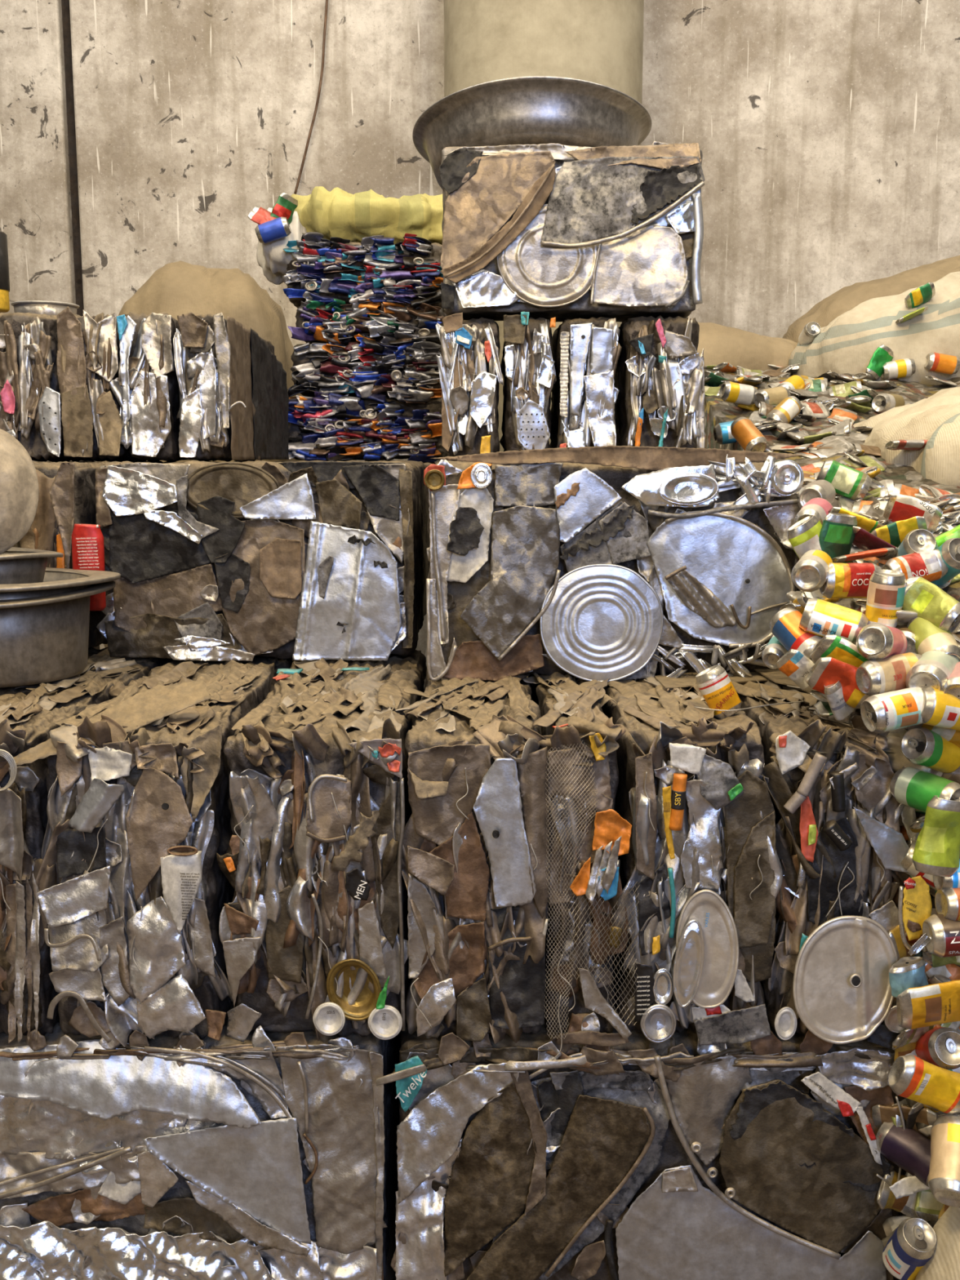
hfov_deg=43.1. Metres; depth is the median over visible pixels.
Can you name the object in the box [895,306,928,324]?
drink can
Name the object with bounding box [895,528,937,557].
drink can
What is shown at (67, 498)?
bale
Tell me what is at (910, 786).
drink can
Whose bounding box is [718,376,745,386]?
can
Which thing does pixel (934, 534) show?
can
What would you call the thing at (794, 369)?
can
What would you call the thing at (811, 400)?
can
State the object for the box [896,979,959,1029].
drink can
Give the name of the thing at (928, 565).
drink can
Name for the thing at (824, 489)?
drink can
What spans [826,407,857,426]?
can
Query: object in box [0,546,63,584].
cooking pot
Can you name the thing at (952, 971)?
can
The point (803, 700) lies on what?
wire
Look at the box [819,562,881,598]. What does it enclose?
drink can
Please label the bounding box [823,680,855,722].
drink can
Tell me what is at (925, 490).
can
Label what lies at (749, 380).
can
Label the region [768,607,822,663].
drink can
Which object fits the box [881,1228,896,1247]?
can
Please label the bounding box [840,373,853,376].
can
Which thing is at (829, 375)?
can
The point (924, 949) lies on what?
can
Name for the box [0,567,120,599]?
cooking pot
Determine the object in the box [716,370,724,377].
can
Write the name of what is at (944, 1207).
can
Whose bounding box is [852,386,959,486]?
sack
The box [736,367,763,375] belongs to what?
can
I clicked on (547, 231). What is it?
bale
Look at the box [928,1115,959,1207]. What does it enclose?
drink can
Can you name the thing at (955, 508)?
can
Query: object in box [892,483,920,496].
can
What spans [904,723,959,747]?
drink can
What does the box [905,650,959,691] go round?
drink can
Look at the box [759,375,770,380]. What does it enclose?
can
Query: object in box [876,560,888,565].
can
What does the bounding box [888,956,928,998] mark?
drink can
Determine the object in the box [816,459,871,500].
drink can
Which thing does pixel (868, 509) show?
can
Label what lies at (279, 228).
drink can
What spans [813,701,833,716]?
can
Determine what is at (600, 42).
pillar
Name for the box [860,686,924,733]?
drink can
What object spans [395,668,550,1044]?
bale
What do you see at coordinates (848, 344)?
sack
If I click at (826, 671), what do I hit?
drink can
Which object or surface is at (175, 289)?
sack
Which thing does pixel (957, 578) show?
can
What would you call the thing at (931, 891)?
can
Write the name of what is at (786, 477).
lid
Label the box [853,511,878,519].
can
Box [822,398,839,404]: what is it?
can
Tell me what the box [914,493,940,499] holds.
can
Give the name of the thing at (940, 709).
drink can
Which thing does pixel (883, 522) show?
can
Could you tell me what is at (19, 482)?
basin
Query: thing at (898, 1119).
can
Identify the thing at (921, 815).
can
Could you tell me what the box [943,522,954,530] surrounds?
can
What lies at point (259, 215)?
drink can
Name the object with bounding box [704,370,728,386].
can
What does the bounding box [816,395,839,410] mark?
can
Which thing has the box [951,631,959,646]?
can
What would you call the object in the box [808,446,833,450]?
can
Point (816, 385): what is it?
can
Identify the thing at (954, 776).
drink can
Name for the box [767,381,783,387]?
can
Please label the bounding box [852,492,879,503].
can
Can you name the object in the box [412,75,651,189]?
metal basin
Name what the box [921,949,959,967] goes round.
can
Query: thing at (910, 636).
drink can
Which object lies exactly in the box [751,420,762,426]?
can
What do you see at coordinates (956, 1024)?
can
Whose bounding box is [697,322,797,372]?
sack
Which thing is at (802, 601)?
can
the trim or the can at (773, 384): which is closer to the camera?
the can at (773, 384)
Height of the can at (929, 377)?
0.040 m
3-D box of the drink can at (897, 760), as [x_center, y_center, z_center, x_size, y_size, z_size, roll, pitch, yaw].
[0.799,0.222,2.259,0.067,0.075,0.120,-7,11,-39]
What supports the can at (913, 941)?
on the heap
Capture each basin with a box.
[0,428,39,554]
[0,580,115,687]
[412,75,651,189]
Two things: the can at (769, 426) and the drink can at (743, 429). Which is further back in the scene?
the can at (769, 426)
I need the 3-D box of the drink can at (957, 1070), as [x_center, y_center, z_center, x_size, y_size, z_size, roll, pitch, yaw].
[0.891,0.797,2.284,0.126,0.103,0.068,0,9,0]
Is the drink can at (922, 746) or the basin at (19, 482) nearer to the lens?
the drink can at (922, 746)
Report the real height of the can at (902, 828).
0.076 m
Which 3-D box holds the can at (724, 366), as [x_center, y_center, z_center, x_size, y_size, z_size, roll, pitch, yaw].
[0.971,-1.069,4.811,0.067,0.051,0.108,7,11,40]
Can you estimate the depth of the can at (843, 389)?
4.30 m
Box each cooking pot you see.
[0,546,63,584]
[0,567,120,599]
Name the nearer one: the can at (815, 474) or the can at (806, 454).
the can at (815, 474)
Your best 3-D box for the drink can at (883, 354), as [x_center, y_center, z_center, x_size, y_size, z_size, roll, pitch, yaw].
[1.481,-1.030,4.502,0.109,0.128,0.040,0,9,-2]
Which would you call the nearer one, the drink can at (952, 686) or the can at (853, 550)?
the drink can at (952, 686)
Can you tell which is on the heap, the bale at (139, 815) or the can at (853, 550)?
the can at (853, 550)
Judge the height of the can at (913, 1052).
0.104 m
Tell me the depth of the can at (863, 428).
3.66 m
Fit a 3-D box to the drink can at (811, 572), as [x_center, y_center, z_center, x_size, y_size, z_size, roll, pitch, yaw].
[0.653,-0.136,2.386,0.067,0.077,0.121,4,9,24]
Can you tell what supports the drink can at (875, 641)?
on the drink can at (887, 674)
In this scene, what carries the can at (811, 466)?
on the heap
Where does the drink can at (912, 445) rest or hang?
on the sack at (935, 419)
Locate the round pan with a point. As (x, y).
(37, 307)
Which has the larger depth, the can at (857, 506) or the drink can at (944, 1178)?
the can at (857, 506)
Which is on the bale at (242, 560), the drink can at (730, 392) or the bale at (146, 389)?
the bale at (146, 389)
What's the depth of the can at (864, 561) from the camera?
2.55 m
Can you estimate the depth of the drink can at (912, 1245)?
2.21 m
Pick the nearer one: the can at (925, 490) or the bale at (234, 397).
the can at (925, 490)
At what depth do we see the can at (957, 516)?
2.70 m
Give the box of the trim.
[61,0,99,649]
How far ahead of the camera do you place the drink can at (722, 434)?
3.71 m
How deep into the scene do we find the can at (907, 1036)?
2.28 m
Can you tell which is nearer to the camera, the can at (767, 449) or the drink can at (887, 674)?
the drink can at (887, 674)
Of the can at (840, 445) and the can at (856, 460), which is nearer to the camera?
the can at (856, 460)
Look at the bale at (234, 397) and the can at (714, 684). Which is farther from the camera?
the bale at (234, 397)
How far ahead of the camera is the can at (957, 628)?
2.42 m
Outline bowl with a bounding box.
[658,472,718,505]
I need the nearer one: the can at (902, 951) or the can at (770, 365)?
the can at (902, 951)
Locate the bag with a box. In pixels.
[256,207,306,284]
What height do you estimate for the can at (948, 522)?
0.043 m
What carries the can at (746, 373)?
on the heap
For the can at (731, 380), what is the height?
0.028 m
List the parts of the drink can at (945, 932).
metal strip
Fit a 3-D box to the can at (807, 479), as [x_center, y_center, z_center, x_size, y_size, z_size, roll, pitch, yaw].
[0.843,-0.406,3.076,0.078,0.048,0.112,1,9,6]
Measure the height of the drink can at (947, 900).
0.067 m
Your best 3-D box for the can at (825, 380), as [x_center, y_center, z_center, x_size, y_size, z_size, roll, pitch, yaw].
[1.214,-0.940,4.450,0.114,0.061,0.057,1,9,9]
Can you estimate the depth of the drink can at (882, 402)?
4.03 m
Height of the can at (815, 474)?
0.054 m
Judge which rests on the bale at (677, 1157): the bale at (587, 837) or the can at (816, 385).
the bale at (587, 837)
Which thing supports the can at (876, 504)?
on the heap
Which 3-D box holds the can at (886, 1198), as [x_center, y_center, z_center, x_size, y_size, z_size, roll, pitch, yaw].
[0.822,1.072,2.351,0.117,0.095,0.023,-1,9,-6]
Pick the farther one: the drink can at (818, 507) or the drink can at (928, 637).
the drink can at (818, 507)
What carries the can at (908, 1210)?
on the heap
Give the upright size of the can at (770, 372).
0.037 m
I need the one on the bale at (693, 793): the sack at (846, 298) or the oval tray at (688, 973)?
the oval tray at (688, 973)
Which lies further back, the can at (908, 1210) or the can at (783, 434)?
the can at (783, 434)
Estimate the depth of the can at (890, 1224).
2.37 m
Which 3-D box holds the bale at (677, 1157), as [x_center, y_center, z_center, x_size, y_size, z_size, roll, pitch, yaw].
[0.313,0.980,2.853,1.020,0.634,1.056,0,9,0]
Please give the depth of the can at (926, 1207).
2.33 m
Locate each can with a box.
[247,205,276,224]
[254,217,291,244]
[270,192,297,224]
[695,664,741,719]
[703,364,716,368]
[704,370,718,386]
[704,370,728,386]
[704,386,720,395]
[712,362,737,373]
[713,418,751,444]
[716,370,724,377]
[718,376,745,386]
[719,381,757,405]
[720,379,741,383]
[730,417,767,452]
[733,403,759,411]
[734,374,751,378]
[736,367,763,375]
[740,375,762,386]
[743,371,770,379]
[748,410,766,421]
[751,373,770,383]
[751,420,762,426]
[754,386,790,408]
[755,423,777,431]
[758,401,774,416]
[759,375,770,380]
[760,413,800,420]
[760,419,780,424]
[761,369,790,377]
[761,635,787,669]
[764,445,773,452]
[765,395,801,423]
[767,364,783,368]
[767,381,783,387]
[768,444,814,451]
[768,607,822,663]
[775,422,807,441]
[776,364,794,372]
[776,423,802,439]
[777,374,804,396]
[777,648,814,692]
[779,595,842,611]
[786,591,803,601]
[787,388,817,396]
[787,515,822,559]
[788,364,799,374]
[791,549,832,591]
[792,417,808,422]
[792,596,810,614]
[794,440,829,457]
[794,497,832,524]
[796,379,810,397]
[796,431,836,444]
[796,480,835,508]
[798,321,821,345]
[798,413,816,422]
[799,375,827,386]
[799,401,831,418]
[799,598,868,645]
[800,461,824,471]
[800,588,855,608]
[801,398,822,404]
[802,470,816,483]
[804,378,826,391]
[805,657,869,709]
[807,466,821,473]
[808,438,853,457]
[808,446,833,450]
[809,634,871,667]
[809,691,860,709]
[813,471,819,479]
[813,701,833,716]
[815,418,852,435]
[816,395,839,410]
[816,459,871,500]
[817,372,839,381]
[818,512,857,563]
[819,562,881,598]
[821,435,846,441]
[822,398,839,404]
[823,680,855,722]
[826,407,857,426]
[828,381,862,396]
[828,506,884,533]
[830,380,846,385]
[831,547,894,563]
[832,400,871,413]
[835,374,857,382]
[837,496,854,511]
[839,455,887,471]
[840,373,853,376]
[841,432,868,440]
[843,450,864,457]
[844,451,867,466]
[845,389,878,403]
[846,395,871,407]
[849,544,863,554]
[850,385,873,393]
[851,372,879,381]
[852,443,881,456]
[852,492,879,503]
[852,500,887,512]
[852,525,898,559]
[852,551,879,563]
[853,426,872,432]
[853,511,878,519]
[853,598,866,606]
[853,603,865,614]
[854,466,877,472]
[855,378,872,385]
[855,652,922,696]
[856,622,907,660]
[858,504,884,518]
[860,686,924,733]
[861,605,866,613]
[862,380,897,389]
[862,560,876,564]
[864,468,880,478]
[865,344,893,379]
[865,492,879,509]
[865,569,906,627]
[867,477,884,491]
[867,487,888,501]
[871,393,905,413]
[871,515,927,547]
[871,1104,937,1138]
[875,494,890,501]
[875,1121,930,1199]
[876,519,890,524]
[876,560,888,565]
[876,1170,909,1212]
[877,516,893,525]
[879,479,893,494]
[880,358,915,380]
[881,549,948,582]
[881,997,897,1025]
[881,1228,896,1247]
[882,493,943,533]
[882,1215,936,1236]
[882,1217,937,1279]
[883,736,943,776]
[884,439,927,450]
[888,727,906,737]
[888,924,915,959]
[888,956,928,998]
[888,1054,959,1114]
[889,766,959,812]
[891,1098,907,1126]
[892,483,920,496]
[892,1023,941,1050]
[892,1037,916,1061]
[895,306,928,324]
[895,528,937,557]
[895,609,917,625]
[895,1103,908,1127]
[896,625,917,653]
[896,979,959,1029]
[899,826,908,839]
[900,839,936,890]
[900,1171,929,1222]
[901,727,959,773]
[902,576,959,632]
[904,282,935,309]
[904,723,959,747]
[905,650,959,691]
[905,932,922,943]
[905,1049,917,1057]
[905,1097,959,1136]
[906,616,959,661]
[906,1102,924,1128]
[907,815,924,840]
[907,914,959,957]
[909,838,935,896]
[911,495,948,511]
[911,795,959,876]
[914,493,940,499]
[914,1189,943,1222]
[915,808,925,814]
[915,812,924,818]
[915,1026,959,1069]
[919,484,953,500]
[920,686,959,730]
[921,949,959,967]
[921,955,959,980]
[922,946,932,954]
[923,1104,942,1112]
[924,352,959,374]
[924,375,957,386]
[927,974,951,984]
[928,523,942,533]
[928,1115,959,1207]
[929,493,959,505]
[929,893,937,915]
[930,502,954,510]
[930,537,959,585]
[931,497,951,506]
[931,896,935,908]
[933,533,940,536]
[933,858,959,890]
[933,1024,941,1028]
[934,529,942,533]
[934,888,959,920]
[935,524,959,547]
[937,577,954,589]
[937,1204,949,1219]
[938,520,949,531]
[940,515,945,522]
[941,768,959,784]
[941,1021,959,1030]
[942,503,959,514]
[942,511,959,519]
[942,661,959,699]
[943,519,957,524]
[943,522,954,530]
[945,510,959,524]
[947,1047,959,1073]
[950,573,959,583]
[951,622,959,633]
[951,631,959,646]
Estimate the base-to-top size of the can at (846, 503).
0.050 m
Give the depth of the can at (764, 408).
3.90 m
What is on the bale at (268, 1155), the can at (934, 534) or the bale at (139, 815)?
the bale at (139, 815)
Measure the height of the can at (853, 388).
0.046 m
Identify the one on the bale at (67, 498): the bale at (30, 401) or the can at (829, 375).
the bale at (30, 401)
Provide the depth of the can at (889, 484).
2.91 m
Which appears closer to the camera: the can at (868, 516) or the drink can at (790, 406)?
the can at (868, 516)
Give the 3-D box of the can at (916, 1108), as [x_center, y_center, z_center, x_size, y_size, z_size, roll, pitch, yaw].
[0.849,0.914,2.327,0.101,0.116,0.042,-6,11,-36]
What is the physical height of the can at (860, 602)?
0.046 m
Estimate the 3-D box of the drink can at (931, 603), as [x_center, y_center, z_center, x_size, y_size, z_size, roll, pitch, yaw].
[0.830,-0.064,2.238,0.056,0.104,0.127,-8,12,-44]
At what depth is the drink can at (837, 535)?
2.48 m
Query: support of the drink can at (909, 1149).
on the heap
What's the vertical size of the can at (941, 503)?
0.045 m
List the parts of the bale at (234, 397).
plate, plate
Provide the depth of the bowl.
2.69 m
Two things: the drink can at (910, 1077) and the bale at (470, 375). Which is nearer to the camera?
the drink can at (910, 1077)
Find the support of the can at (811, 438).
on the heap
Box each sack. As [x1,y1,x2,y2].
[103,261,305,662]
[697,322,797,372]
[782,255,959,343]
[788,271,959,384]
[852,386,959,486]
[915,1205,959,1279]
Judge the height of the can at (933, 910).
0.108 m
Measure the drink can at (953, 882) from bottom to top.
0.068 m
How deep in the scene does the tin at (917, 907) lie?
2.21 m
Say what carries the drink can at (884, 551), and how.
on the drink can at (837, 535)
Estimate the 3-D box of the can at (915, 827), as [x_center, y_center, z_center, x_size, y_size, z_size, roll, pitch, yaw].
[0.839,0.374,2.287,0.085,0.113,0.072,0,9,-2]
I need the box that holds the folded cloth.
[290,186,443,244]
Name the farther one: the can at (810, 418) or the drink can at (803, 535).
the can at (810, 418)
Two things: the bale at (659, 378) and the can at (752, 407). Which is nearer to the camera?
the bale at (659, 378)
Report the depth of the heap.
3.91 m
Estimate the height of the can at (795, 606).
0.046 m
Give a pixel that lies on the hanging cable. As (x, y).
(326, 1)
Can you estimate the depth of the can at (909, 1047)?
2.29 m
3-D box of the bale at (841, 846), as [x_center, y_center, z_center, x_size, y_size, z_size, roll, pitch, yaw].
[0.629,0.393,2.812,0.460,0.637,1.159,0,9,0]
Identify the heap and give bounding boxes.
[695,368,959,1279]
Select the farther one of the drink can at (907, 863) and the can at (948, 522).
the can at (948, 522)
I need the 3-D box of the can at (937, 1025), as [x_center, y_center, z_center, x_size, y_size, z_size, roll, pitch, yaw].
[0.826,0.726,2.322,0.025,0.120,0.133,-7,11,-40]
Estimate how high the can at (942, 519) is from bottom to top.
0.052 m
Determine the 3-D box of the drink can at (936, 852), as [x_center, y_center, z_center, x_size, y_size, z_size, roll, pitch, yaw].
[0.813,0.344,2.140,0.105,0.147,0.049,-1,9,-4]
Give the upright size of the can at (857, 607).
0.055 m
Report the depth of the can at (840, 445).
3.41 m
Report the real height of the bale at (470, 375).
0.402 m
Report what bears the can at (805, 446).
on the heap
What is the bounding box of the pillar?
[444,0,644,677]
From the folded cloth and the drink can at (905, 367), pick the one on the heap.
the drink can at (905, 367)
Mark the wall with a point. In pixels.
(827, 132)
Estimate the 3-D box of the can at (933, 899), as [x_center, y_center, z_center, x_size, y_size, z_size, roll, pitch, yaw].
[0.857,0.523,2.289,0.102,0.117,0.036,-1,9,-8]
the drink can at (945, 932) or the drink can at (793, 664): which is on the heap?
the drink can at (793, 664)
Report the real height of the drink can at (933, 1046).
0.110 m
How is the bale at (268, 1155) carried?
on the floor
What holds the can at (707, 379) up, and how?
on the heap
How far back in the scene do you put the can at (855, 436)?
3.62 m
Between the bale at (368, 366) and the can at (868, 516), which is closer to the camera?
the can at (868, 516)
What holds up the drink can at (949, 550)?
on the can at (948, 583)
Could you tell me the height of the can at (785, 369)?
0.046 m
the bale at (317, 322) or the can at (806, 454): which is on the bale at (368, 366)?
the bale at (317, 322)
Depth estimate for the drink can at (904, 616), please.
2.25 m
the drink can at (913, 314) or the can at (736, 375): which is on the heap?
the can at (736, 375)
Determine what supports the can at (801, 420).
on the heap
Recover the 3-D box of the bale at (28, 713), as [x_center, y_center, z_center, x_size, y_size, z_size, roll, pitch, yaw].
[-0.978,0.388,2.794,0.338,0.663,1.209,0,9,-1]
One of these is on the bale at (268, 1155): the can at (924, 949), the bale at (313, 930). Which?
the bale at (313, 930)
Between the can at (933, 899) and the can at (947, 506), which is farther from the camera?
the can at (947, 506)
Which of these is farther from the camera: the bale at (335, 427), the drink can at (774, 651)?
the bale at (335, 427)
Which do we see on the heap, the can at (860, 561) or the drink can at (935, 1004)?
the can at (860, 561)
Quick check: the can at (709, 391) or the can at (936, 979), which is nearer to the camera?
the can at (936, 979)
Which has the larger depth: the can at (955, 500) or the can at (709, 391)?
the can at (709, 391)
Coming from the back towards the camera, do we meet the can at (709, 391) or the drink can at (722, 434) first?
the can at (709, 391)
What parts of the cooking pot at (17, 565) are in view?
pot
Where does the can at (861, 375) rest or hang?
on the heap
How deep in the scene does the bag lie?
4.32 m
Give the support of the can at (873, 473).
on the heap
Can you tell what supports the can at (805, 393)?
on the heap
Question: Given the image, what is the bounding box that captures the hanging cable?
[293,0,328,194]
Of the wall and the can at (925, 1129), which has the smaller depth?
the can at (925, 1129)
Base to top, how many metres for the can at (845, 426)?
0.077 m
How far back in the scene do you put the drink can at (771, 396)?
4.04 m
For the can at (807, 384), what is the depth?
4.31 m
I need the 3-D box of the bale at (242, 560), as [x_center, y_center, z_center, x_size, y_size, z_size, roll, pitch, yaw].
[-0.576,-0.328,3.936,0.846,0.508,1.992,0,9,0]
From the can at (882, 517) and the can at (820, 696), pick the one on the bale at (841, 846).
the can at (820, 696)
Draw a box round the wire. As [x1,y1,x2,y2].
[693,700,804,711]
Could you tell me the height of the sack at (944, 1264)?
0.603 m
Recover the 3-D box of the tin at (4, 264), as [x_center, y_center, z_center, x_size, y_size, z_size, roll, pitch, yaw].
[-1.464,-1.099,3.627,0.109,0.228,0.109,0,9,0]
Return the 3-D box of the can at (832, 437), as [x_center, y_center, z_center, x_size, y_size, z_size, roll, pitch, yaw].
[0.984,-0.555,3.476,0.119,0.062,0.081,-5,10,-32]
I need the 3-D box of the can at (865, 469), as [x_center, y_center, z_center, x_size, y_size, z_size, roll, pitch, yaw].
[0.980,-0.431,3.144,0.062,0.038,0.101,-2,9,-15]
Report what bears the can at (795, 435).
on the heap
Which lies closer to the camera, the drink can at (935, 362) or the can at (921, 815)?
the can at (921, 815)
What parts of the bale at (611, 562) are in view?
round lid, lid handle, lid handle, pot lid, lid handle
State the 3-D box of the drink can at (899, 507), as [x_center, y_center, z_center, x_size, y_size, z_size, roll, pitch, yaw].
[0.943,-0.275,2.649,0.125,0.089,0.050,3,9,20]
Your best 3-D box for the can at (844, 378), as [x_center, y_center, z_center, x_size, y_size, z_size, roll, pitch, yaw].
[1.347,-0.951,4.470,0.079,0.045,0.110,3,9,18]
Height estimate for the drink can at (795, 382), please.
0.095 m
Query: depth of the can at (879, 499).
2.83 m
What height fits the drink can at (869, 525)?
0.076 m
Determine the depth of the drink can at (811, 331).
4.74 m
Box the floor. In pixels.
[385,814,903,1279]
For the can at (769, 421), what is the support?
on the heap
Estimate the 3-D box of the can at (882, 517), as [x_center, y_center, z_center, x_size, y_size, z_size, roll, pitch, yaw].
[0.908,-0.266,2.728,0.074,0.031,0.110,-1,9,-4]
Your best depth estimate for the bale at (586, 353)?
3.27 m
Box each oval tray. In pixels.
[672,919,704,1007]
[675,888,738,1008]
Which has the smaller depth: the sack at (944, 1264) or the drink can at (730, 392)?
the sack at (944, 1264)
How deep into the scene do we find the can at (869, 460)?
3.25 m
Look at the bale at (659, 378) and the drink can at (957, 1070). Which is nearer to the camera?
the drink can at (957, 1070)
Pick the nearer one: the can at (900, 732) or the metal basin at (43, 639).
the can at (900, 732)
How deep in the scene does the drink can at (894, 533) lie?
2.52 m
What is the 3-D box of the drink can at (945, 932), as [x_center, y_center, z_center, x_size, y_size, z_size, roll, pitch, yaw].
[0.853,0.526,2.172,0.166,0.087,0.078,0,9,1]
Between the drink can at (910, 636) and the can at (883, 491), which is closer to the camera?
the drink can at (910, 636)
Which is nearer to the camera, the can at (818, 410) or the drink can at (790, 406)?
the drink can at (790, 406)
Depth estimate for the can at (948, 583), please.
2.48 m
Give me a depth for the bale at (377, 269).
4.29 m
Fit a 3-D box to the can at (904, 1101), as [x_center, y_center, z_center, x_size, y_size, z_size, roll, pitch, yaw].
[0.835,0.936,2.329,0.076,0.097,0.082,-6,10,-34]
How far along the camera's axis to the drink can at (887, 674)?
2.15 m
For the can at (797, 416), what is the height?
0.042 m
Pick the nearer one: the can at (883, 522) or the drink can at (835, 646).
the drink can at (835, 646)
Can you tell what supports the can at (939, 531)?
on the heap
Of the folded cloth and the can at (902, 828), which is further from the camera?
the folded cloth
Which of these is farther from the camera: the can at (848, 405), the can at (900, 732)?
the can at (848, 405)
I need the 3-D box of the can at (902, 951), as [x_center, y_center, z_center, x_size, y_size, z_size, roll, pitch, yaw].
[0.808,0.563,2.295,0.124,0.102,0.022,-6,10,-33]
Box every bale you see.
[0,312,92,462]
[0,647,172,1043]
[0,995,400,1279]
[12,460,173,648]
[13,655,293,1046]
[56,306,157,462]
[71,459,435,661]
[109,311,222,462]
[173,312,288,462]
[216,649,426,1042]
[282,231,444,312]
[287,296,444,346]
[287,333,441,402]
[288,389,447,462]
[375,971,905,1279]
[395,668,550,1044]
[423,445,804,681]
[435,311,503,461]
[439,140,704,322]
[499,311,556,451]
[522,671,639,1060]
[549,316,622,448]
[601,671,782,1045]
[613,315,705,448]
[654,668,919,1050]
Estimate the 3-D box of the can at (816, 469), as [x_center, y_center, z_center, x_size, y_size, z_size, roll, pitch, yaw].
[0.856,-0.419,3.109,0.106,0.048,0.064,-4,10,-27]
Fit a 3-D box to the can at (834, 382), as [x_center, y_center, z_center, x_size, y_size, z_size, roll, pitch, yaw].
[1.323,-0.918,4.395,0.108,0.040,0.079,-6,11,-37]
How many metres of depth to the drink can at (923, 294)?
4.52 m
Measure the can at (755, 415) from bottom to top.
0.051 m
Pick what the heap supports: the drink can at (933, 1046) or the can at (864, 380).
the can at (864, 380)
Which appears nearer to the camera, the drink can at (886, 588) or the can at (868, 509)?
the drink can at (886, 588)
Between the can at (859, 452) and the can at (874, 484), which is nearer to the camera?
the can at (874, 484)
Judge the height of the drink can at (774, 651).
0.073 m
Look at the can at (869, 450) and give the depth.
3.43 m
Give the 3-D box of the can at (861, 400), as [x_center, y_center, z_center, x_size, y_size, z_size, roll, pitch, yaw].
[1.278,-0.793,4.090,0.080,0.055,0.106,3,9,21]
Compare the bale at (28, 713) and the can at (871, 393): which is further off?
the can at (871, 393)
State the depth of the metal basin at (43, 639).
2.66 m
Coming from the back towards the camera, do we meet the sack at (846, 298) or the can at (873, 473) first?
the sack at (846, 298)
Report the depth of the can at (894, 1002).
2.31 m
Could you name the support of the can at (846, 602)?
on the can at (795, 606)
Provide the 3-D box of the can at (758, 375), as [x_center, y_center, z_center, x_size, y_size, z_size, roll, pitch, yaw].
[1.026,-0.954,4.485,0.107,0.059,0.058,-5,10,-28]
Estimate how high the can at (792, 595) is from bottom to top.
0.057 m
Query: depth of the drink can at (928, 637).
2.20 m
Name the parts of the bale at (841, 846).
bent slat, bent slat, round lid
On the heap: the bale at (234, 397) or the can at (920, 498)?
the can at (920, 498)
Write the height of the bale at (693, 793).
0.658 m
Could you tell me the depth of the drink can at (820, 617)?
2.26 m
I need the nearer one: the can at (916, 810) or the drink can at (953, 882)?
the drink can at (953, 882)
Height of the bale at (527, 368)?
0.398 m
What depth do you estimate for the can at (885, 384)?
4.38 m
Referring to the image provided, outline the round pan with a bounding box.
[10,300,79,315]
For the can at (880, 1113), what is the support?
on the drink can at (909, 1149)
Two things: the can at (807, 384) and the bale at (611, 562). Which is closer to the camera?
the bale at (611, 562)
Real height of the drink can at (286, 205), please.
0.124 m
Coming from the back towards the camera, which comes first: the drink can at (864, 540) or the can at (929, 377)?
the can at (929, 377)
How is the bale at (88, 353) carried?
on the bale at (67, 498)
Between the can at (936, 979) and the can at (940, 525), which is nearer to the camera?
the can at (936, 979)
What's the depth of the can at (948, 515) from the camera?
2.70 m
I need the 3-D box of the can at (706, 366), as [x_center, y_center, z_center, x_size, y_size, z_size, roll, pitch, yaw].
[0.945,-1.075,4.832,0.106,0.035,0.070,3,9,21]
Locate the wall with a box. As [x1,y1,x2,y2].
[0,0,959,688]
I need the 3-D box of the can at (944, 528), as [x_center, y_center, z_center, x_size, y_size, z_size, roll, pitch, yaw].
[0.990,-0.250,2.712,0.074,0.072,0.119,0,9,-3]
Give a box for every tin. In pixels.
[0,231,9,312]
[897,875,932,949]
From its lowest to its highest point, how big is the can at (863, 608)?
0.061 m
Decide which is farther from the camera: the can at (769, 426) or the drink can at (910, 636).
the can at (769, 426)
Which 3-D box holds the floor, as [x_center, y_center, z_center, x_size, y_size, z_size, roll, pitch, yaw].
[0.000,1.701,0.458,12.000,0.100,12.400,0,9,0]
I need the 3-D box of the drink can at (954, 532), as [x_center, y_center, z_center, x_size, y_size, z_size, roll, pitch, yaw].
[0.987,-0.202,2.518,0.128,0.104,0.048,0,9,-1]
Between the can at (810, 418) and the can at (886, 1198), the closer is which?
the can at (886, 1198)

